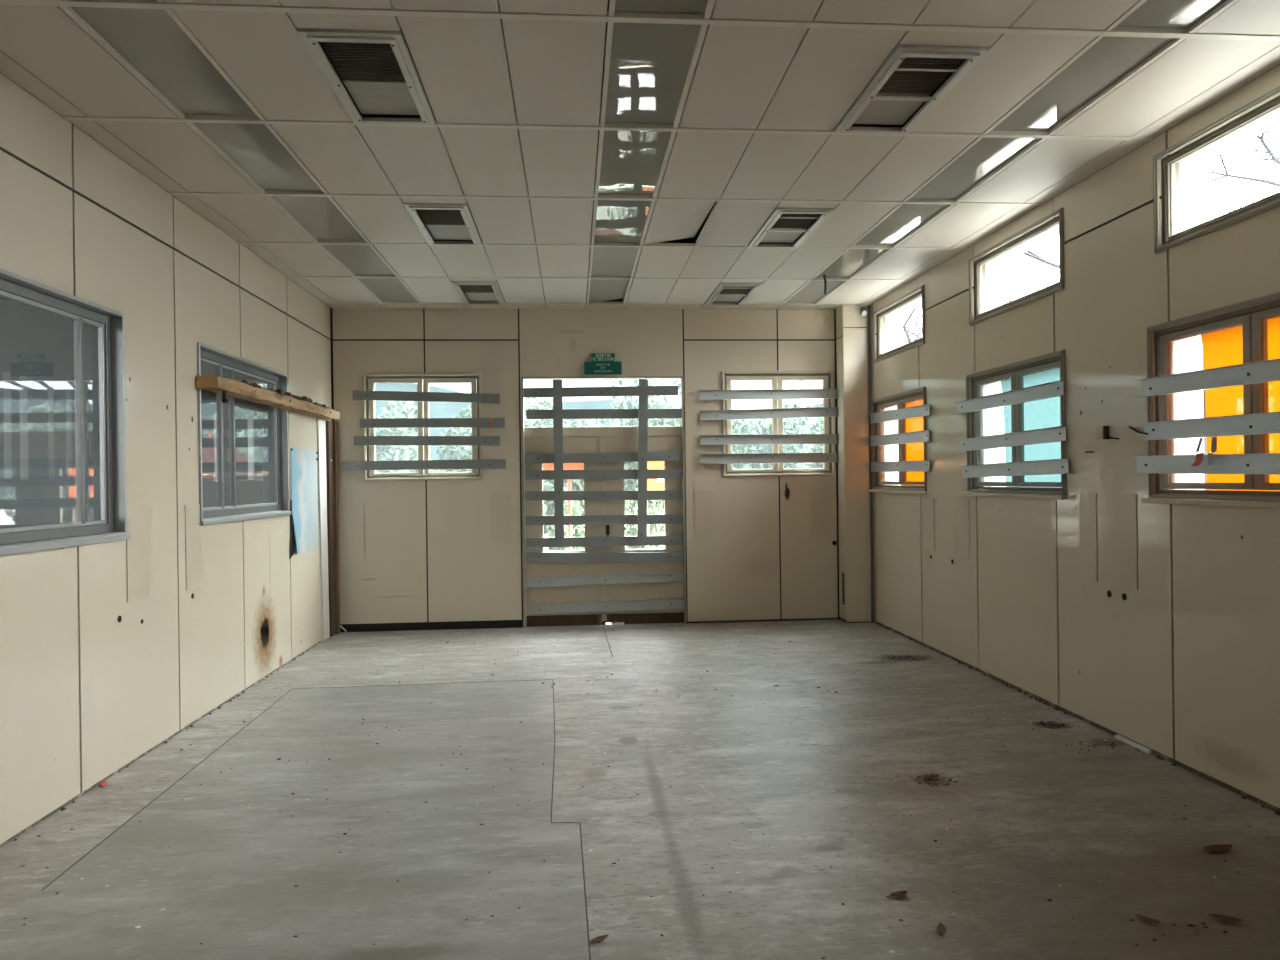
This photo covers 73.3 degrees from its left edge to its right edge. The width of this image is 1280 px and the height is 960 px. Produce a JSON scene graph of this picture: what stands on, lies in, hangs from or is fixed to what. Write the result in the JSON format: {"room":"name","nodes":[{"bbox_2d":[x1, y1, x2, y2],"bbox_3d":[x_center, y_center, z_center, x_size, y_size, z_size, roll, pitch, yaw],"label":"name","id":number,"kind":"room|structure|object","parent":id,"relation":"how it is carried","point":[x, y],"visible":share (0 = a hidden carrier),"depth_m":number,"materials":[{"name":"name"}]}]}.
{"room":"abandoned empty classroom","nodes":[
{"label":"abandoned empty classroom","id":0,"kind":"room"},
{"bbox_2d":[0,72,331,843],"bbox_3d":[-2.741,-0.252,2.260,0.100,3.700,13.532,-1,0,-4],"label":"wall","id":1,"kind":"structure","parent":0,"point":[85,692],"depth_m":5.01,"materials":[{"name":"paint"}]},
{"bbox_2d":[0,268,130,555],"bbox_3d":[-2.855,-0.299,3.905,0.130,1.260,1.830,-1,0,-4],"label":"window","id":2,"kind":"structure","parent":1,"relation":"in","point":[112,526],"depth_m":4.54,"materials":[{"name":"metal"}]},
{"bbox_2d":[126,504,151,601],"bbox_3d":[-2.890,0.414,4.963,0.006,0.543,0.275,-1,0,-4],"label":"cover plate","id":3,"kind":"object","parent":1,"relation":"attached to","point":[138,548],"visible":1,"depth_m":4.96,"materials":[{"name":"plastic"}]},
{"bbox_2d":[0,641,320,847],"bbox_3d":[-2.890,1.592,5.141,0.004,0.012,6.700,-1,0,-4],"label":"baseboard","id":4,"kind":"structure","parent":1,"relation":"attached to","point":[212,710],"depth_m":4.85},
{"bbox_2d":[185,504,203,589],"bbox_3d":[-2.946,0.438,5.688,0.006,0.550,0.260,-1,0,-4],"label":"cover plate","id":5,"kind":"object","parent":1,"relation":"attached to","point":[194,556],"visible":1,"depth_m":5.67,"materials":[{"name":"plastic"}]},
{"bbox_2d":[197,342,290,525],"bbox_3d":[-3.070,-0.308,6.662,0.130,1.230,1.810,-1,0,-4],"label":"window","id":6,"kind":"structure","parent":1,"relation":"in","point":[219,514],"depth_m":6.52,"materials":[{"name":"metal"}]},
{"bbox_2d":[196,375,339,419],"bbox_3d":[-2.997,-0.640,7.226,0.160,0.227,2.985,-1,0,-4],"label":"timber beam","id":7,"kind":"structure","parent":1,"relation":"attached to","point":[253,392],"depth_m":6.66,"materials":[{"name":"wood"}]},
{"bbox_2d":[289,448,317,558],"bbox_3d":[-3.106,0.205,8.013,0.052,0.985,0.860,-1,0,-4],"label":"map","id":8,"kind":"object","parent":1,"relation":"attached to","point":[304,484],"visible":1,"depth_m":8.02},
{"bbox_2d":[330,283,839,631],"bbox_3d":[-0.276,-0.289,9.289,6.109,3.700,0.100,-1,0,-4],"label":"wall","id":9,"kind":"structure","parent":0,"point":[410,551],"depth_m":9.17,"materials":[{"name":"paint"}]},
{"bbox_2d":[362,373,482,480],"bbox_3d":[-2.296,-0.564,9.120,1.235,1.130,0.122,-1,0,-4],"label":"window","id":10,"kind":"structure","parent":9,"relation":"in","point":[422,380],"depth_m":9.10,"materials":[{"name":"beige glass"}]},
{"bbox_2d":[342,459,505,470],"bbox_3d":[-2.265,-0.159,9.040,1.693,0.100,0.041,-1,0,-4],"label":"bar","id":11,"kind":"object","parent":10,"relation":"attached to","point":[485,463],"visible":1,"depth_m":9.02,"materials":[{"name":"metal"}]},
{"bbox_2d":[353,390,499,402],"bbox_3d":[-2.241,-0.874,9.042,1.520,0.142,0.041,-1,0,-4],"label":"bar","id":12,"kind":"object","parent":10,"relation":"attached to","point":[357,394],"visible":1,"depth_m":9.03,"materials":[{"name":"metal"}]},
{"bbox_2d":[354,436,499,445],"bbox_3d":[-2.236,-0.412,9.043,1.509,0.112,0.041,-1,0,-4],"label":"bar","id":13,"kind":"object","parent":10,"relation":"attached to","point":[358,440],"visible":1,"depth_m":9.03,"materials":[{"name":"metal"}]},
{"bbox_2d":[360,418,504,427],"bbox_3d":[-2.179,-0.600,9.047,1.499,0.104,0.041,-1,0,-4],"label":"bar","id":14,"kind":"object","parent":10,"relation":"attached to","point":[364,422],"visible":1,"depth_m":9.03,"materials":[{"name":"metal"}]},
{"bbox_2d":[341,620,521,631],"bbox_3d":[-2.196,1.543,9.098,1.884,0.084,0.003,-1,0,-4],"label":"baseboard","id":15,"kind":"structure","parent":9,"relation":"attached to","point":[493,623],"depth_m":9.10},
{"bbox_2d":[584,362,621,374],"bbox_3d":[-0.398,-1.198,9.213,0.400,0.136,0.029,-1,0,-4],"label":"exit sign","id":16,"kind":"object","parent":9,"relation":"attached to","point":[590,368],"visible":1,"depth_m":9.20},
{"bbox_2d":[521,376,686,627],"bbox_3d":[-0.384,0.226,9.272,1.740,2.672,0.116,-1,0,-4],"label":"door","id":17,"kind":"structure","parent":9,"relation":"in","point":[535,440],"depth_m":9.28,"materials":[{"name":"beige metal"}]},
{"bbox_2d":[553,380,563,540],"bbox_3d":[-0.869,-0.209,9.172,0.100,1.721,0.041,-1,0,-4],"label":"bar","id":18,"kind":"object","parent":17,"relation":"attached to","point":[557,384],"visible":1,"depth_m":9.16,"materials":[{"name":"metal"}]},
{"bbox_2d":[523,386,677,397],"bbox_3d":[-0.420,-0.945,9.204,1.657,0.106,0.038,-1,0,0],"label":"bar","id":19,"kind":"object","parent":17,"relation":"attached to","point":[620,390],"visible":1,"depth_m":9.19,"materials":[{"name":"metal"}]},
{"bbox_2d":[524,451,681,463],"bbox_3d":[-0.388,-0.242,9.247,1.696,0.116,0.037,-1,0,-4],"label":"bar","id":20,"kind":"object","parent":17,"relation":"attached to","point":[672,455],"visible":1,"depth_m":9.23,"materials":[{"name":"metal"}]},
{"bbox_2d":[526,409,681,418],"bbox_3d":[-0.381,-0.709,9.248,1.670,0.105,0.037,-1,0,-4],"label":"bar","id":21,"kind":"object","parent":17,"relation":"attached to","point":[536,413],"visible":1,"depth_m":9.23,"materials":[{"name":"metal"}]},
{"bbox_2d":[525,514,682,524],"bbox_3d":[-0.379,0.428,9.248,1.696,0.111,0.037,-1,0,-4],"label":"bar","id":22,"kind":"object","parent":17,"relation":"attached to","point":[651,518],"visible":1,"depth_m":9.23,"materials":[{"name":"metal"}]},
{"bbox_2d":[525,469,682,479],"bbox_3d":[-0.385,-0.059,9.248,1.696,0.112,0.037,-1,0,-4],"label":"bar","id":23,"kind":"object","parent":17,"relation":"attached to","point":[652,473],"visible":1,"depth_m":9.23,"materials":[{"name":"metal"}]},
{"bbox_2d":[525,490,682,500],"bbox_3d":[-0.382,0.166,9.248,1.696,0.116,0.037,-1,0,-4],"label":"bar","id":24,"kind":"object","parent":17,"relation":"attached to","point":[651,494],"visible":1,"depth_m":9.23,"materials":[{"name":"metal"}]},
{"bbox_2d":[526,535,682,547],"bbox_3d":[-0.376,0.661,9.248,1.695,0.104,0.037,-1,0,-4],"label":"bar","id":25,"kind":"object","parent":17,"relation":"attached to","point":[674,539],"visible":1,"depth_m":9.24,"materials":[{"name":"metal"}]},
{"bbox_2d":[526,552,683,561],"bbox_3d":[-0.374,0.829,9.248,1.697,0.134,0.037,-1,0,-4],"label":"bar","id":26,"kind":"object","parent":17,"relation":"attached to","point":[530,556],"visible":1,"depth_m":9.24,"materials":[{"name":"metal"}]},
{"bbox_2d":[526,571,683,587],"bbox_3d":[-0.371,1.071,9.250,1.721,0.136,0.034,-1,0,-4],"label":"bar","id":27,"kind":"object","parent":17,"relation":"attached to","point":[660,576],"visible":1,"depth_m":9.26,"materials":[{"name":"metal"}]},
{"bbox_2d":[526,599,684,614],"bbox_3d":[-0.367,1.364,9.250,1.720,0.127,0.034,-1,0,-4],"label":"bar","id":28,"kind":"object","parent":17,"relation":"attached to","point":[668,603],"visible":1,"depth_m":9.26,"materials":[{"name":"metal"}]},
{"bbox_2d":[637,379,647,537],"bbox_3d":[0.030,-0.228,9.242,0.134,1.708,0.041,-1,0,-4],"label":"bar","id":29,"kind":"object","parent":17,"relation":"attached to","point":[643,400],"visible":1,"depth_m":9.23,"materials":[{"name":"metal"}]},
{"bbox_2d":[694,490,713,537],"bbox_3d":[0.693,0.368,9.311,0.212,0.523,0.006,-1,0,-4],"label":"cover plate","id":30,"kind":"object","parent":9,"relation":"attached to","point":[703,499],"visible":1,"depth_m":9.31,"materials":[{"name":"plastic"}]},
{"bbox_2d":[721,370,834,476],"bbox_3d":[1.508,-0.617,9.417,1.246,1.150,0.122,-1,0,-4],"label":"window","id":31,"kind":"structure","parent":9,"relation":"in","point":[827,376],"depth_m":9.40,"materials":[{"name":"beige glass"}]},
{"bbox_2d":[698,389,837,399],"bbox_3d":[1.397,-0.929,9.328,1.536,0.112,0.036,-1,0,-4],"label":"bar","id":32,"kind":"object","parent":31,"relation":"attached to","point":[763,393],"visible":1,"depth_m":9.34,"materials":[{"name":"metal"}]},
{"bbox_2d":[699,407,837,420],"bbox_3d":[1.403,-0.719,9.329,1.530,0.138,0.036,-1,0,-4],"label":"bar","id":33,"kind":"object","parent":31,"relation":"attached to","point":[816,411],"visible":1,"depth_m":9.34,"materials":[{"name":"metal"}]},
{"bbox_2d":[700,453,836,463],"bbox_3d":[1.404,-0.236,9.329,1.529,0.106,0.036,-1,0,-4],"label":"bar","id":34,"kind":"object","parent":31,"relation":"attached to","point":[764,457],"visible":1,"depth_m":9.34,"materials":[{"name":"metal"}]},
{"bbox_2d":[699,434,838,444],"bbox_3d":[1.403,-0.440,9.329,1.529,0.109,0.036,-1,0,-4],"label":"bar","id":35,"kind":"object","parent":31,"relation":"attached to","point":[780,438],"visible":1,"depth_m":9.34,"materials":[{"name":"metal"}]},
{"bbox_2d":[836,305,870,622],"bbox_3d":[2.308,-0.172,9.318,0.275,3.400,0.240,-1,0,-4],"label":"pillar","id":36,"kind":"structure","parent":9,"relation":"attached to","point":[851,326],"depth_m":9.20,"materials":[{"name":"beige paint"}]},
{"bbox_2d":[0,619,1279,959],"bbox_3d":[0.169,1.659,2.612,5.909,0.204,13.782,-1,0,-4],"label":"floor","id":37,"kind":"structure","parent":0,"point":[439,852],"depth_m":3.89,"materials":[{"name":"concrete"}]},
{"bbox_2d":[316,419,329,640],"bbox_3d":[-3.165,0.498,8.590,0.018,2.200,0.300,-1,0,-4],"label":"board","id":38,"kind":"object","parent":37,"relation":"on","point":[320,424],"visible":1,"depth_m":8.57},
{"bbox_2d":[326,420,339,636],"bbox_3d":[-3.168,0.495,8.881,0.056,2.205,0.230,-1,0,-4],"label":"timber post","id":39,"kind":"object","parent":37,"relation":"on","point":[331,426],"visible":1,"depth_m":8.88,"materials":[{"name":"wood"}]},
{"bbox_2d":[0,623,1279,958],"bbox_3d":[-0.089,1.558,5.906,5.691,0.018,6.389,-1,0,-4],"label":"debris","id":40,"kind":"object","parent":37,"relation":"on","point":[893,657],"depth_m":4.87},
{"bbox_2d":[0,0,1279,308],"bbox_3d":[0.124,-2.006,2.584,5.909,0.344,13.732,-1,0,-4],"label":"ceiling","id":41,"kind":"structure","parent":0,"point":[513,88],"depth_m":4.47,"materials":[{"name":"tile"}]},
{"bbox_2d":[59,6,264,119],"bbox_3d":[-2.054,-1.831,3.806,0.412,0.042,1.023,-1,0,-4],"label":"ceiling light","id":42,"kind":"object","parent":41,"relation":"attached to","point":[155,46],"visible":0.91,"depth_m":3.72,"materials":[{"name":"plastic"}]},
{"bbox_2d":[185,122,328,193],"bbox_3d":[-2.139,-1.831,4.898,0.412,0.042,1.081,-1,0,-4],"label":"ceiling light","id":43,"kind":"object","parent":41,"relation":"attached to","point":[257,152],"visible":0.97,"depth_m":4.83,"materials":[{"name":"plastic"}]},
{"bbox_2d":[265,196,369,242],"bbox_3d":[-2.226,-1.831,6.023,0.412,0.042,1.087,-1,0,-4],"label":"ceiling light","id":44,"kind":"object","parent":41,"relation":"attached to","point":[319,218],"visible":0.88,"depth_m":5.98,"materials":[{"name":"plastic"}]},
{"bbox_2d":[317,244,398,276],"bbox_3d":[-2.313,-1.831,7.133,0.412,0.042,1.051,-1,0,-4],"label":"ceiling light","id":45,"kind":"object","parent":41,"relation":"attached to","point":[354,259],"visible":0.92,"depth_m":7.12,"materials":[{"name":"plastic"}]},
{"bbox_2d":[288,13,435,124],"bbox_3d":[-1.209,-1.835,3.871,0.410,0.074,1.023,-1,0,-4],"label":"ceiling vent","id":46,"kind":"object","parent":41,"relation":"in","point":[367,61],"visible":0.99,"depth_m":3.79,"materials":[{"name":"metal"}]},
{"bbox_2d":[354,278,421,302],"bbox_3d":[-2.400,-1.831,8.253,0.412,0.042,1.108,-1,0,-4],"label":"ceiling light","id":47,"kind":"object","parent":41,"relation":"attached to","point":[382,289],"visible":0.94,"depth_m":8.24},
{"bbox_2d":[401,198,481,245],"bbox_3d":[-1.382,-1.835,6.089,0.410,0.074,1.087,-1,0,-4],"label":"ceiling vent","id":48,"kind":"object","parent":41,"relation":"in","point":[436,218],"visible":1,"depth_m":6.04,"materials":[{"name":"metal"}]},
{"bbox_2d":[450,278,504,304],"bbox_3d":[-1.556,-1.835,8.318,0.410,0.074,1.108,-1,0,-4],"label":"ceiling vent","id":49,"kind":"object","parent":41,"relation":"in","point":[471,289],"visible":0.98,"depth_m":8.30,"materials":[{"name":"metal"}]},
{"bbox_2d":[586,279,632,303],"bbox_3d":[-0.313,-1.867,8.415,0.404,0.061,1.108,-1,0,-4],"label":"ceiling light","id":50,"kind":"object","parent":41,"relation":"attached to","point":[598,290],"visible":0.96,"depth_m":8.40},
{"bbox_2d":[588,247,641,277],"bbox_3d":[-0.225,-1.857,7.295,0.404,0.042,1.051,-1,0,-4],"label":"ceiling light","id":51,"kind":"object","parent":41,"relation":"attached to","point":[603,261],"visible":0.94,"depth_m":7.27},
{"bbox_2d":[591,193,655,244],"bbox_3d":[-0.139,-1.857,6.186,0.404,0.042,1.087,-1,0,-4],"label":"ceiling light","id":52,"kind":"object","parent":41,"relation":"attached to","point":[613,221],"visible":0.96,"depth_m":6.14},
{"bbox_2d":[595,130,675,197],"bbox_3d":[-0.051,-1.857,5.061,0.404,0.042,1.081,-1,0,-4],"label":"ceiling light","id":53,"kind":"object","parent":41,"relation":"attached to","point":[628,162],"visible":0.96,"depth_m":5.00,"materials":[{"name":"plastic"}]},
{"bbox_2d":[600,22,707,127],"bbox_3d":[0.034,-1.858,3.968,0.404,0.042,1.023,-1,0,-4],"label":"ceiling light","id":54,"kind":"object","parent":41,"relation":"attached to","point":[649,68],"visible":0.93,"depth_m":3.89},
{"bbox_2d":[609,0,714,18],"bbox_3d":[0.118,-1.858,2.888,0.404,0.042,1.056,-1,0,-4],"label":"ceiling light","id":55,"kind":"object","parent":41,"relation":"attached to","point":[705,7],"visible":1,"depth_m":3.36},
{"bbox_2d":[615,0,707,13],"bbox_3d":[0.118,-1.856,2.888,0.364,0.007,1.050,-1,0,-4],"label":"diffuser","id":56,"kind":"object","parent":55,"relation":"attached to","point":[660,6],"depth_m":3.37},
{"bbox_2d":[644,201,714,244],"bbox_3d":[0.268,-1.890,6.212,0.398,0.088,1.097,-1,0,-4],"label":"tile","id":57,"kind":"structure","parent":41,"relation":"attached to","point":[670,220],"depth_m":6.14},
{"bbox_2d":[705,280,764,305],"bbox_3d":[0.923,-1.867,8.512,0.402,0.074,1.108,-1,0,-4],"label":"ceiling vent","id":58,"kind":"object","parent":41,"relation":"in","point":[727,292],"visible":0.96,"depth_m":8.50,"materials":[{"name":"metal"}]},
{"bbox_2d":[748,202,838,247],"bbox_3d":[1.096,-1.867,6.282,0.402,0.074,1.087,-1,0,-4],"label":"ceiling vent","id":59,"kind":"object","parent":41,"relation":"in","point":[789,222],"visible":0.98,"depth_m":6.24,"materials":[{"name":"metal"}]},
{"bbox_2d":[781,280,848,304],"bbox_3d":[1.729,-1.883,8.575,0.384,0.042,1.108,-1,0,-4],"label":"ceiling light","id":60,"kind":"object","parent":41,"relation":"attached to","point":[812,291],"visible":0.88,"depth_m":8.57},
{"bbox_2d":[811,249,892,293],"bbox_3d":[1.816,-1.816,7.467,0.384,0.177,1.076,-1,0,-4],"label":"ceiling light","id":61,"kind":"object","parent":41,"relation":"attached to","point":[850,263],"depth_m":7.44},
{"bbox_2d":[849,204,953,247],"bbox_3d":[1.903,-1.883,6.345,0.384,0.042,1.087,-1,0,-4],"label":"ceiling light","id":62,"kind":"object","parent":41,"relation":"attached to","point":[903,221],"visible":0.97,"depth_m":6.30,"materials":[{"name":"plastic"}]},
{"bbox_2d":[834,31,1002,133],"bbox_3d":[1.269,-1.867,4.065,0.402,0.074,1.023,-1,0,-4],"label":"ceiling vent","id":63,"kind":"object","parent":41,"relation":"in","point":[923,67],"visible":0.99,"depth_m":3.99,"materials":[{"name":"metal"}]},
{"bbox_2d":[903,137,1045,201],"bbox_3d":[1.990,-1.883,5.220,0.384,0.042,1.081,-1,0,-4],"label":"ceiling light","id":64,"kind":"object","parent":41,"relation":"attached to","point":[983,158],"visible":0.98,"depth_m":5.16,"materials":[{"name":"plastic"}]},
{"bbox_2d":[983,36,1184,134],"bbox_3d":[2.076,-1.884,4.128,0.384,0.042,1.023,-1,0,-4],"label":"ceiling light","id":65,"kind":"object","parent":41,"relation":"attached to","point":[1105,63],"visible":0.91,"depth_m":4.05,"materials":[{"name":"plastic"}]},
{"bbox_2d":[1106,0,1238,32],"bbox_3d":[2.160,-1.884,3.047,0.384,0.042,1.056,-1,0,-4],"label":"ceiling light","id":66,"kind":"object","parent":41,"relation":"attached to","point":[1193,15],"visible":0.95,"depth_m":3.46,"materials":[{"name":"plastic"}]},
{"bbox_2d":[867,64,1279,807],"bbox_3d":[3.146,-0.277,2.769,0.300,4.200,14.032,-1,0,-4],"label":"wall","id":67,"kind":"structure","parent":0,"point":[1185,668],"depth_m":5.18,"materials":[{"name":"paint"}]},
{"bbox_2d":[868,305,873,621],"bbox_3d":[2.474,-0.174,9.220,0.028,3.400,0.028,-1,0,-4],"label":"trim","id":68,"kind":"structure","parent":67,"relation":"attached to","point":[869,342],"depth_m":9.21,"materials":[{"name":"metal"}]},
{"bbox_2d":[869,386,926,493],"bbox_3d":[2.573,-0.361,8.493,0.150,0.977,1.415,-1,0,-4],"label":"window","id":69,"kind":"structure","parent":67,"relation":"in","point":[901,486],"depth_m":8.50,"materials":[{"name":"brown metal"}]},
{"bbox_2d":[867,404,929,423],"bbox_3d":[2.509,-0.639,8.433,0.036,0.132,1.541,-1,0,-4],"label":"bar","id":70,"kind":"object","parent":69,"relation":"attached to","point":[921,410],"visible":1,"depth_m":8.33,"materials":[{"name":"metal"}]},
{"bbox_2d":[868,460,929,471],"bbox_3d":[2.514,-0.132,8.444,0.036,0.115,1.530,-1,0,-4],"label":"bar","id":71,"kind":"object","parent":69,"relation":"attached to","point":[920,465],"visible":1,"depth_m":8.34,"materials":[{"name":"metal"}]},
{"bbox_2d":[870,430,929,445],"bbox_3d":[2.511,-0.403,8.440,0.036,0.120,1.537,-1,0,-4],"label":"bar","id":72,"kind":"object","parent":69,"relation":"attached to","point":[916,436],"visible":1,"depth_m":8.31,"materials":[{"name":"metal"}]},
{"bbox_2d":[897,399,923,485],"bbox_3d":[2.789,-0.361,8.491,0.060,0.883,1.293,-1,0,-4],"label":"window blind","id":73,"kind":"object","parent":69,"relation":"attached to","point":[914,451],"visible":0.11,"depth_m":8.70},
{"bbox_2d":[872,285,924,362],"bbox_3d":[2.575,-1.507,8.463,0.122,0.535,1.315,-1,0,-4],"label":"window","id":74,"kind":"structure","parent":67,"relation":"in","point":[882,354],"depth_m":8.61,"materials":[{"name":"beige metal"}]},
{"bbox_2d":[924,498,934,550],"bbox_3d":[2.612,0.400,7.761,0.006,0.468,0.210,-1,0,-4],"label":"cover plate","id":75,"kind":"object","parent":67,"relation":"attached to","point":[929,522],"visible":1,"depth_m":7.75,"materials":[{"name":"plastic"}]},
{"bbox_2d":[959,500,969,557],"bbox_3d":[2.666,0.400,7.069,0.006,0.470,0.180,-1,0,-4],"label":"cover plate","id":76,"kind":"object","parent":67,"relation":"attached to","point":[964,516],"visible":1,"depth_m":7.06,"materials":[{"name":"plastic"}]},
{"bbox_2d":[963,350,1066,499],"bbox_3d":[2.745,-0.361,6.285,0.150,0.977,1.415,-1,0,-4],"label":"window","id":77,"kind":"structure","parent":67,"relation":"in","point":[1033,490],"depth_m":6.25,"materials":[{"name":"grey metal"}]},
{"bbox_2d":[954,380,1064,414],"bbox_3d":[2.672,-0.594,6.340,0.036,0.103,1.559,-1,0,-4],"label":"bar","id":78,"kind":"object","parent":77,"relation":"attached to","point":[1056,388],"visible":1,"depth_m":6.20,"materials":[{"name":"metal"}]},
{"bbox_2d":[957,426,1065,451],"bbox_3d":[2.678,-0.290,6.316,0.036,0.118,1.547,-1,0,-4],"label":"bar","id":79,"kind":"object","parent":77,"relation":"attached to","point":[1052,434],"visible":1,"depth_m":6.18,"materials":[{"name":"metal"}]},
{"bbox_2d":[960,458,1068,477],"bbox_3d":[2.683,-0.078,6.288,0.036,0.121,1.536,-1,0,-4],"label":"bar","id":80,"kind":"object","parent":77,"relation":"attached to","point":[1052,466],"visible":1,"depth_m":6.15,"materials":[{"name":"metal"}]},
{"bbox_2d":[1001,367,1061,487],"bbox_3d":[2.961,-0.361,6.283,0.060,0.883,1.293,-1,0,-4],"label":"window blind","id":81,"kind":"object","parent":77,"relation":"attached to","point":[1044,413],"visible":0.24,"depth_m":6.38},
{"bbox_2d":[968,207,1063,325],"bbox_3d":[2.747,-1.508,6.255,0.122,0.535,1.315,-1,0,-4],"label":"window","id":82,"kind":"structure","parent":67,"relation":"in","point":[981,314],"depth_m":6.30,"materials":[{"name":"beige metal"}]},
{"bbox_2d":[875,621,1279,813],"bbox_3d":[2.785,1.514,5.724,0.006,0.022,6.980,-1,0,-4],"label":"baseboard","id":83,"kind":"structure","parent":67,"relation":"attached to","point":[1233,789],"depth_m":5.25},
{"bbox_2d":[1080,493,1097,581],"bbox_3d":[2.798,0.355,5.364,0.006,0.540,0.170,-1,0,-4],"label":"cover plate","id":84,"kind":"object","parent":67,"relation":"attached to","point":[1088,502],"visible":1,"depth_m":5.36,"materials":[{"name":"metal"}]},
{"bbox_2d":[1116,494,1137,589],"bbox_3d":[2.827,0.354,4.992,0.006,0.547,0.176,-1,0,-4],"label":"cover plate","id":85,"kind":"object","parent":67,"relation":"attached to","point":[1127,550],"visible":1,"depth_m":4.99,"materials":[{"name":"metal"}]},
{"bbox_2d":[1141,292,1279,507],"bbox_3d":[2.916,-0.362,4.092,0.150,0.977,1.415,-1,0,-4],"label":"window","id":86,"kind":"structure","parent":67,"relation":"in","point":[1253,320],"depth_m":4.26,"materials":[{"name":"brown metal"}]},
{"bbox_2d":[1130,453,1279,474],"bbox_3d":[2.857,-0.076,4.059,0.036,0.120,1.635,-1,0,-4],"label":"bar","id":87,"kind":"object","parent":86,"relation":"attached to","point":[1253,463],"visible":1,"depth_m":4.26,"materials":[{"name":"metal"}]},
{"bbox_2d":[1135,358,1279,396],"bbox_3d":[2.852,-0.498,4.049,0.036,0.125,1.556,-1,0,-4],"label":"bar","id":88,"kind":"object","parent":86,"relation":"attached to","point":[1265,371],"visible":1,"depth_m":4.26,"materials":[{"name":"metal"}]},
{"bbox_2d":[1138,411,1279,439],"bbox_3d":[2.856,-0.260,4.039,0.036,0.115,1.535,-1,0,-4],"label":"bar","id":89,"kind":"object","parent":86,"relation":"attached to","point":[1268,422],"visible":1,"depth_m":4.26,"materials":[{"name":"metal"}]},
{"bbox_2d":[1201,317,1279,490],"bbox_3d":[3.132,-0.361,4.089,0.060,0.883,1.293,-1,0,-4],"label":"curtain","id":90,"kind":"object","parent":86,"relation":"attached to","point":[1221,348],"visible":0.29,"depth_m":4.52,"materials":[{"name":"fabric"}]},
{"bbox_2d":[1153,86,1279,253],"bbox_3d":[2.918,-1.508,4.062,0.122,0.535,1.315,-1,0,-4],"label":"window","id":91,"kind":"structure","parent":67,"relation":"in","point":[1172,236],"depth_m":4.42,"materials":[{"name":"beige metal"}]},
{"label":"outside","id":92,"kind":"structure","parent":0,"visible":0},
{"bbox_2d":[0,296,273,528],"bbox_3d":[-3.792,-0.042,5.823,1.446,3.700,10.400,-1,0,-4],"label":"window glass","id":93,"kind":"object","parent":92,"point":[38,479],"depth_m":6.54,"materials":[{"name":"glass"}]},
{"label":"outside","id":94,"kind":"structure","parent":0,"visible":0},
{"bbox_2d":[543,502,664,550],"bbox_3d":[-3.083,2.019,39.881,120.000,0.300,160.000,-1,0,-4],"label":"ground","id":95,"kind":"structure","parent":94,"point":[547,535],"depth_m":30.60,"materials":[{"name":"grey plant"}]},
{"bbox_2d":[371,401,445,475],"bbox_3d":[-5.048,0.075,17.577,2.005,3.686,1.936,-1,0,-38],"label":"leafy tree","id":96,"kind":"object","parent":95,"relation":"on","point":[383,453],"visible":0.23,"depth_m":17.32,"materials":[{"name":"green plant"}]},
{"bbox_2d":[435,406,477,474],"bbox_3d":[-3.718,0.075,20.220,2.344,3.648,2.292,-1,0,34],"label":"leafy tree","id":97,"kind":"object","parent":95,"relation":"on","point":[453,452],"visible":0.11,"depth_m":19.68,"materials":[{"name":"green plant"}]},
{"bbox_2d":[544,500,584,550],"bbox_3d":[-1.159,1.066,14.554,0.877,1.656,0.857,-1,0,42],"label":"leafy shrub","id":98,"kind":"object","parent":95,"relation":"on","point":[575,503],"visible":0.12,"depth_m":14.42,"materials":[{"name":"green plant"}]},
{"bbox_2d":[524,397,627,549],"bbox_3d":[-1.536,0.053,16.569,2.659,3.642,2.366,-1,0,18],"label":"leafy tree","id":99,"kind":"object","parent":95,"relation":"on","point":[544,403],"visible":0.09,"depth_m":16.34,"materials":[{"name":"green plant"}]},
{"bbox_2d":[608,379,680,548],"bbox_3d":[0.487,-0.377,20.608,3.128,4.441,2.664,-1,0,-4],"label":"leafy tree","id":100,"kind":"object","parent":95,"relation":"on","point":[630,399],"visible":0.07,"depth_m":20.31,"materials":[{"name":"green plant"}]},
{"bbox_2d":[625,482,664,548],"bbox_3d":[0.152,0.642,13.429,1.605,2.471,1.440,-1,0,21],"label":"leafy shrub","id":101,"kind":"object","parent":95,"relation":"on","point":[654,506],"visible":0.11,"depth_m":13.07,"materials":[{"name":"green plant"}]},
{"bbox_2d":[732,400,816,471],"bbox_3d":[2.435,0.096,17.047,2.432,3.455,1.912,-1,0,-4],"label":"leafy tree","id":102,"kind":"object","parent":95,"relation":"on","point":[758,427],"visible":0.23,"depth_m":16.61,"materials":[{"name":"green plant"}]},
{"bbox_2d":[747,159,1279,404],"bbox_3d":[9.913,-3.671,22.260,13.761,10.824,10.553,-1,0,29],"label":"bare tree","id":103,"kind":"object","parent":95,"relation":"on","point":[1257,185],"visible":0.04,"depth_m":19.14,"materials":[{"name":"brown plant"}]},
{"bbox_2d":[1023,125,1279,417],"bbox_3d":[7.763,-2.288,11.569,6.980,8.127,8.147,-1,0,-16],"label":"bare tree","id":104,"kind":"object","parent":95,"relation":"on","point":[1029,253],"visible":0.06,"depth_m":10.80,"materials":[{"name":"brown plant"}]},
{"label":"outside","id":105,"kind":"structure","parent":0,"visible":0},
{"bbox_2d":[375,383,1206,489],"bbox_3d":[-7.242,-4.123,92.216,180.000,13.394,15.000,-1,0,-4],"label":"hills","id":106,"kind":"structure","parent":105,"point":[436,409],"depth_m":86.31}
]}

